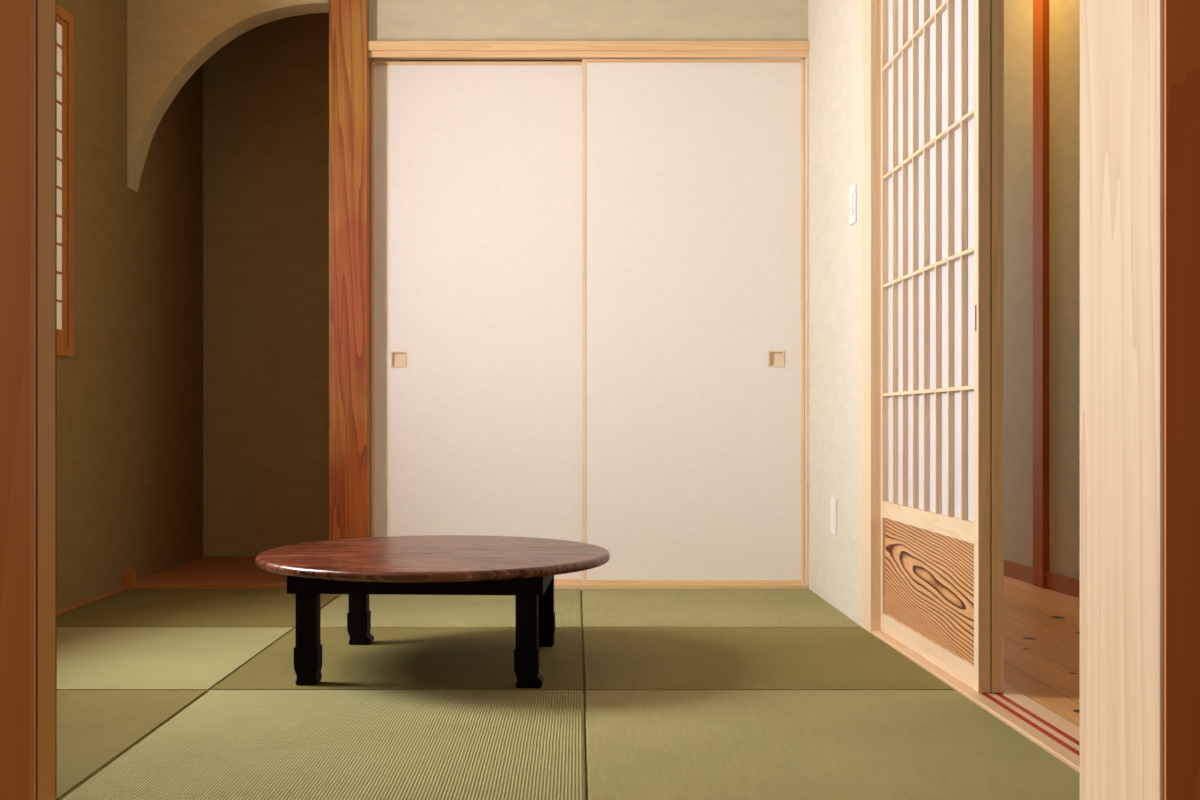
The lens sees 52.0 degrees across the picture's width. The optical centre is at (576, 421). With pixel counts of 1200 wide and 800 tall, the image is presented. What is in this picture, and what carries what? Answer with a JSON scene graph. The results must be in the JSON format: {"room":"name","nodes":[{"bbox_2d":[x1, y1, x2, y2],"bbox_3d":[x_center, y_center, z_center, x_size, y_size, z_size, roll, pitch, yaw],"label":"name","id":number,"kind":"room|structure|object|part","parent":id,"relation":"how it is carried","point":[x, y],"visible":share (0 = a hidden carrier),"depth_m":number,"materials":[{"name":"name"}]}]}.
{"room":"traditional dwelling","nodes":[
{"label":"traditional dwelling","id":0,"kind":"room"},
{"bbox_2d":[34,0,34,799],"bbox_3d":[-1.232,-0.651,1.534,1.116,2.650,0.051,0,0,0],"label":"wall","id":1,"kind":"structure","parent":0,"point":[34,0],"depth_m":1.53,"materials":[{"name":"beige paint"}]},
{"bbox_2d":[35,0,56,799],"bbox_3d":[-0.639,-0.651,1.482,0.003,2.650,0.053,0,0,0],"label":"post","id":2,"kind":"object","parent":1,"relation":"attached to","point":[45,10],"depth_m":1.48,"materials":[{"name":"brown wood"}]},
{"bbox_2d":[57,0,202,615],"bbox_3d":[-1.750,-0.661,3.460,0.120,2.630,4.520,0,0,0],"label":"wall","id":3,"kind":"structure","parent":0,"point":[130,393],"depth_m":4.62,"materials":[{"name":"paint"}]},
{"bbox_2d":[57,4,73,356],"bbox_3d":[-1.735,-0.784,3.466,0.110,1.137,1.280,0,0,0],"label":"window","id":4,"kind":"structure","parent":3,"relation":"in","point":[65,20],"depth_m":4.06,"materials":[{"name":"brown wood"}]},
{"bbox_3d":[-1.698,-0.783,3.757,0.022,1.069,0.623,0,0,0],"label":"sash","id":5,"kind":"part","parent":4,"relation":"part of","materials":[{"name":"white paper"}]},
{"bbox_2d":[57,587,125,614],"bbox_3d":[-1.684,0.619,3.038,0.012,0.010,3.075,0,0,0],"label":"trim","id":6,"kind":"structure","parent":3,"relation":"attached to","point":[99,597],"depth_m":4.25,"materials":[{"name":"brown wood"}]},
{"bbox_2d":[123,569,135,589],"bbox_3d":[-1.673,0.588,4.598,0.035,0.072,0.045,0,0,0],"label":"trim","id":7,"kind":"structure","parent":3,"relation":"attached to","point":[129,575],"depth_m":4.58,"materials":[{"name":"brown wood"}]},
{"bbox_2d":[135,557,286,588],"bbox_3d":[-1.294,0.631,5.088,0.789,0.046,0.935,0,0,0],"label":"floor","id":8,"kind":"structure","parent":0,"point":[203,572],"depth_m":4.84,"materials":[{"name":"brown wood"}]},
{"bbox_2d":[203,13,399,556],"bbox_3d":[-1.245,-0.661,5.205,0.890,2.630,0.950,0,0,0],"label":"wall","id":9,"kind":"structure","parent":0,"point":[266,90],"depth_m":5.56,"materials":[{"name":"paint"}]},
{"bbox_2d":[127,0,807,191],"bbox_3d":[-0.410,-1.429,4.680,2.558,1.093,0.120,0,0,0],"label":"wall","id":10,"kind":"structure","parent":0,"point":[389,20],"depth_m":4.62,"materials":[{"name":"beige paint"}]},
{"bbox_2d":[371,62,581,582],"bbox_3d":[-0.372,-0.379,4.677,0.818,1.978,0.022,0,0,0],"label":"door","id":11,"kind":"structure","parent":10,"relation":"in","point":[476,167],"depth_m":4.67,"materials":[{"name":"paper"}]},
{"bbox_3d":[-0.677,-0.238,4.673,0.062,0.062,0.015,0,0,0],"label":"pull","id":12,"kind":"part","parent":11,"relation":"part of","materials":[{"name":"brown wood"}]},
{"bbox_3d":[-0.372,-1.361,4.678,0.790,0.014,0.021,0,0,0],"label":"rail","id":13,"kind":"part","parent":11,"relation":"part of","materials":[{"name":"beige wood"}]},
{"bbox_3d":[-0.372,0.603,4.678,0.790,0.014,0.021,0,0,0],"label":"rail","id":14,"kind":"part","parent":11,"relation":"part of","materials":[{"name":"beige wood"}]},
{"bbox_2d":[368,41,809,583],"bbox_3d":[0.043,-0.406,4.655,1.651,2.033,0.130,0,0,0],"label":"door","id":15,"kind":"structure","parent":10,"relation":"in","point":[693,170],"depth_m":4.64,"materials":[{"name":"paper"}]},
{"bbox_3d":[0.439,-1.361,4.646,0.810,0.014,0.021,0,0,0],"label":"rail","id":16,"kind":"part","parent":15,"relation":"part of","materials":[{"name":"beige wood"}]},
{"bbox_3d":[0.439,0.603,4.646,0.810,0.014,0.021,0,0,0],"label":"rail","id":17,"kind":"part","parent":15,"relation":"part of","materials":[{"name":"beige wood"}]},
{"bbox_3d":[0.751,-0.238,4.641,0.062,0.062,0.015,0,0,0],"label":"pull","id":18,"kind":"part","parent":15,"relation":"part of","materials":[{"name":"brown wood"}]},
{"bbox_2d":[581,596,586,799],"bbox_3d":[-0.400,0.685,2.975,2.700,0.058,3.550,0,0,0],"label":"floor","id":19,"kind":"structure","parent":0,"point":[581,596],"depth_m":2.76,"materials":[{"name":"green wicker"}]},
{"bbox_2d":[0,0,33,799],"bbox_3d":[-0.840,-0.651,1.445,0.400,2.650,0.012,0,0,0],"label":"post","id":20,"kind":"object","parent":19,"relation":"on","point":[16,16],"depth_m":1.44,"materials":[{"name":"brown wood"}]},
{"bbox_2d":[57,690,208,799],"bbox_3d":[-1.268,0.640,2.430,0.818,0.032,0.873,0,0,0],"label":"mat","id":21,"kind":"object","parent":19,"relation":"on","point":[95,728],"visible":0.54,"depth_m":2.55,"materials":[{"name":"green wicker"}]},
{"bbox_2d":[57,627,294,690],"bbox_3d":[-1.268,0.640,3.307,0.818,0.032,0.874,0,0,0],"label":"mat","id":22,"kind":"object","parent":19,"relation":"on","point":[88,658],"visible":0.59,"depth_m":3.29,"materials":[{"name":"green wicker"}]},
{"bbox_2d":[57,589,340,627],"bbox_3d":[-1.268,0.640,4.176,0.818,0.032,0.858,0,0,0],"label":"mat","id":23,"kind":"object","parent":19,"relation":"on","point":[134,607],"visible":0.63,"depth_m":4.09,"materials":[{"name":"green wicker"}]},
{"bbox_2d":[62,690,585,799],"bbox_3d":[-0.420,0.640,2.430,0.870,0.032,0.873,0,0,0],"label":"mat","id":24,"kind":"object","parent":19,"relation":"on","point":[226,744],"visible":1,"depth_m":2.34,"materials":[{"name":"green wicker"}]},
{"bbox_2d":[329,0,373,539],"bbox_3d":[-0.853,-0.661,4.655,0.142,2.630,0.150,0,0,0],"label":"pillar","id":25,"kind":"structure","parent":19,"relation":"on","point":[349,62],"depth_m":4.58,"materials":[{"name":"orange wood"}]},
{"bbox_2d":[212,627,582,690],"bbox_3d":[-0.420,0.640,3.307,0.870,0.032,0.874,0,0,0],"label":"mat","id":26,"kind":"object","parent":19,"relation":"on","point":[398,658],"visible":0.79,"depth_m":3.22,"materials":[{"name":"green wicker"}]},
{"bbox_2d":[255,535,609,687],"bbox_3d":[-0.366,0.479,3.185,0.904,0.290,0.904,0,0,3],"label":"table","id":27,"kind":"object","parent":26,"relation":"on","point":[525,568],"visible":1,"depth_m":2.91,"materials":[{"name":"brown wood"}]},
{"bbox_3d":[-0.641,0.451,2.934,0.051,0.177,0.040,0,0,3],"label":"leg","id":28,"kind":"part","parent":27,"relation":"part of","materials":[{"name":"black wood"}]},
{"bbox_3d":[-0.614,0.451,3.463,0.051,0.177,0.040,0,0,3],"label":"leg","id":29,"kind":"part","parent":27,"relation":"part of","materials":[{"name":"black wood"}]},
{"bbox_3d":[-0.118,0.451,2.907,0.051,0.177,0.040,0,0,3],"label":"leg","id":30,"kind":"part","parent":27,"relation":"part of","materials":[{"name":"black wood"}]},
{"bbox_3d":[-0.090,0.451,3.436,0.051,0.177,0.040,0,0,3],"label":"leg","id":31,"kind":"part","parent":27,"relation":"part of","materials":[{"name":"black wood"}]},
{"bbox_2d":[321,589,581,627],"bbox_3d":[-0.420,0.640,4.176,0.870,0.032,0.858,0,0,0],"label":"mat","id":32,"kind":"object","parent":19,"relation":"on","point":[386,610],"visible":0.6,"depth_m":4.09,"materials":[{"name":"green wicker"}]},
{"bbox_2d":[582,589,860,627],"bbox_3d":[0.444,0.640,4.176,0.852,0.032,0.858,0,0,0],"label":"mat","id":33,"kind":"object","parent":19,"relation":"on","point":[600,607],"visible":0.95,"depth_m":4.14,"materials":[{"name":"green wicker"}]},
{"bbox_2d":[583,627,953,693],"bbox_3d":[0.451,0.640,3.307,0.865,0.032,0.874,0,0,0],"label":"mat","id":34,"kind":"object","parent":19,"relation":"on","point":[615,658],"visible":0.95,"depth_m":3.22,"materials":[{"name":"green wicker"}]},
{"bbox_2d":[585,690,1079,799],"bbox_3d":[0.458,0.640,2.430,0.880,0.032,0.873,0,0,0],"label":"mat","id":35,"kind":"object","parent":19,"relation":"on","point":[641,744],"visible":1,"depth_m":2.34,"materials":[{"name":"green wicker"}]},
{"bbox_2d":[1081,0,1163,799],"bbox_3d":[0.750,-0.651,1.367,0.300,2.650,0.201,0,0,0],"label":"post","id":36,"kind":"object","parent":19,"relation":"on","point":[1122,41],"depth_m":1.35,"materials":[{"name":"beige wood"}]},
{"bbox_2d":[1164,0,1199,799],"bbox_3d":[0.752,-0.651,1.264,0.296,2.650,0.004,0,0,0],"label":"trim","id":37,"kind":"structure","parent":19,"relation":"on","point":[1181,17],"depth_m":1.26,"materials":[{"name":"brown wood"}]},
{"bbox_2d":[804,0,861,626],"bbox_3d":[0.929,-0.661,4.230,0.120,2.630,1.060,0,0,0],"label":"wall","id":38,"kind":"structure","parent":0,"point":[834,26],"depth_m":4.10,"materials":[{"name":"paint"}]},
{"bbox_2d":[554,583,808,595],"bbox_3d":[0.043,0.632,4.664,1.651,0.044,0.112,0,0,0],"label":"door sill","id":39,"kind":"structure","parent":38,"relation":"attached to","point":[580,586],"depth_m":4.61,"materials":[{"name":"beige wood"}]},
{"bbox_2d":[805,57,808,584],"bbox_3d":[0.864,-0.378,4.658,0.010,1.976,0.104,0,0,0],"label":"trim","id":40,"kind":"structure","parent":38,"relation":"attached to","point":[807,58],"depth_m":4.61,"materials":[{"name":"beige wood"}]},
{"bbox_2d":[831,498,836,534],"bbox_3d":[0.865,0.317,4.145,0.008,0.120,0.074,0,0,0],"label":"wall outlet","id":41,"kind":"object","parent":38,"relation":"attached to","point":[833,500],"visible":1,"depth_m":4.13,"materials":[{"name":"white plastic"}]},
{"bbox_2d":[849,183,856,225],"bbox_3d":[0.864,-0.681,3.855,0.011,0.120,0.074,0,0,0],"label":"light switch","id":42,"kind":"object","parent":38,"relation":"attached to","point":[853,189],"visible":1,"depth_m":3.83,"materials":[{"name":"white plastic"}]},
{"bbox_2d":[1004,0,1079,579],"bbox_3d":[1.871,-0.661,3.800,0.100,2.630,5.219,0,0,-4],"label":"wall","id":43,"kind":"structure","parent":0,"point":[1064,15],"depth_m":4.60,"materials":[{"name":"beige paint"}]},
{"bbox_2d":[1033,0,1048,588],"bbox_3d":[1.792,-0.676,4.650,0.102,2.599,0.100,0,0,0],"label":"post","id":44,"kind":"object","parent":43,"relation":"attached to","point":[1040,7],"visible":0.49,"depth_m":4.63,"materials":[{"name":"brown wood"}]},
{"bbox_2d":[1004,560,1079,597],"bbox_3d":[1.816,0.592,3.800,0.010,0.063,5.213,0,0,-4],"label":"baseboard","id":45,"kind":"structure","parent":43,"relation":"attached to","point":[1066,585],"depth_m":4.57,"materials":[{"name":"brown wood"}]},
{"bbox_2d":[1004,576,1079,726],"bbox_3d":[1.482,0.648,3.800,0.936,0.051,5.200,0,0,0],"label":"floor","id":46,"kind":"structure","parent":0,"point":[1042,626],"depth_m":3.41,"materials":[{"name":"brown wood"}]},
{"bbox_2d":[1080,0,1080,799],"bbox_3d":[0.810,-0.651,1.492,0.380,2.650,0.050,0,0,0],"label":"wall","id":47,"kind":"structure","parent":0,"point":[1080,0],"depth_m":1.51,"materials":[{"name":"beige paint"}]},
{"bbox_3d":[0.934,-1.706,2.750,0.120,0.540,1.900,0,0,0],"label":"wall","id":48,"kind":"structure","parent":0,"visible":0},
{"bbox_2d":[881,0,989,692],"bbox_3d":[0.919,-0.371,3.219,0.029,1.977,0.841,0,0,-1],"label":"door","id":49,"kind":"structure","parent":48,"relation":"in","point":[935,54],"depth_m":3.12,"materials":[{"name":"white paper"}]},
{"bbox_3d":[0.920,0.257,3.225,0.026,0.048,0.793,0,0,-1],"label":"rail","id":50,"kind":"part","parent":49,"relation":"part of","materials":[{"name":"beige wood"}]},
{"bbox_3d":[0.920,0.591,3.225,0.026,0.053,0.793,0,0,-1],"label":"rail","id":51,"kind":"part","parent":49,"relation":"part of","materials":[{"name":"beige wood"}]},
{"bbox_3d":[0.919,0.422,3.225,0.008,0.287,0.793,0,0,-1],"label":"panel","id":52,"kind":"part","parent":49,"relation":"part of","materials":[{"name":"brown wood"}]},
{"bbox_2d":[862,0,1079,773],"bbox_3d":[0.948,-0.391,2.749,0.128,2.090,1.995,0,0,-1],"label":"door frame","id":53,"kind":"structure","parent":48,"relation":"attached to","point":[1048,730],"depth_m":3.64,"materials":[{"name":"brown wood"}]},
{"bbox_3d":[0.950,0.636,2.741,0.125,0.036,1.800,0,0,-1],"label":"sill","id":54,"kind":"part","parent":53,"relation":"part of","materials":[{"name":"brown wood"}]},
{"bbox_2d":[990,0,1003,692],"bbox_3d":[0.951,-0.371,3.220,0.028,1.977,0.841,0,0,-1],"label":"door","id":55,"kind":"structure","parent":48,"relation":"in","point":[996,6],"depth_m":2.80,"materials":[{"name":"brown wood"}]}
]}

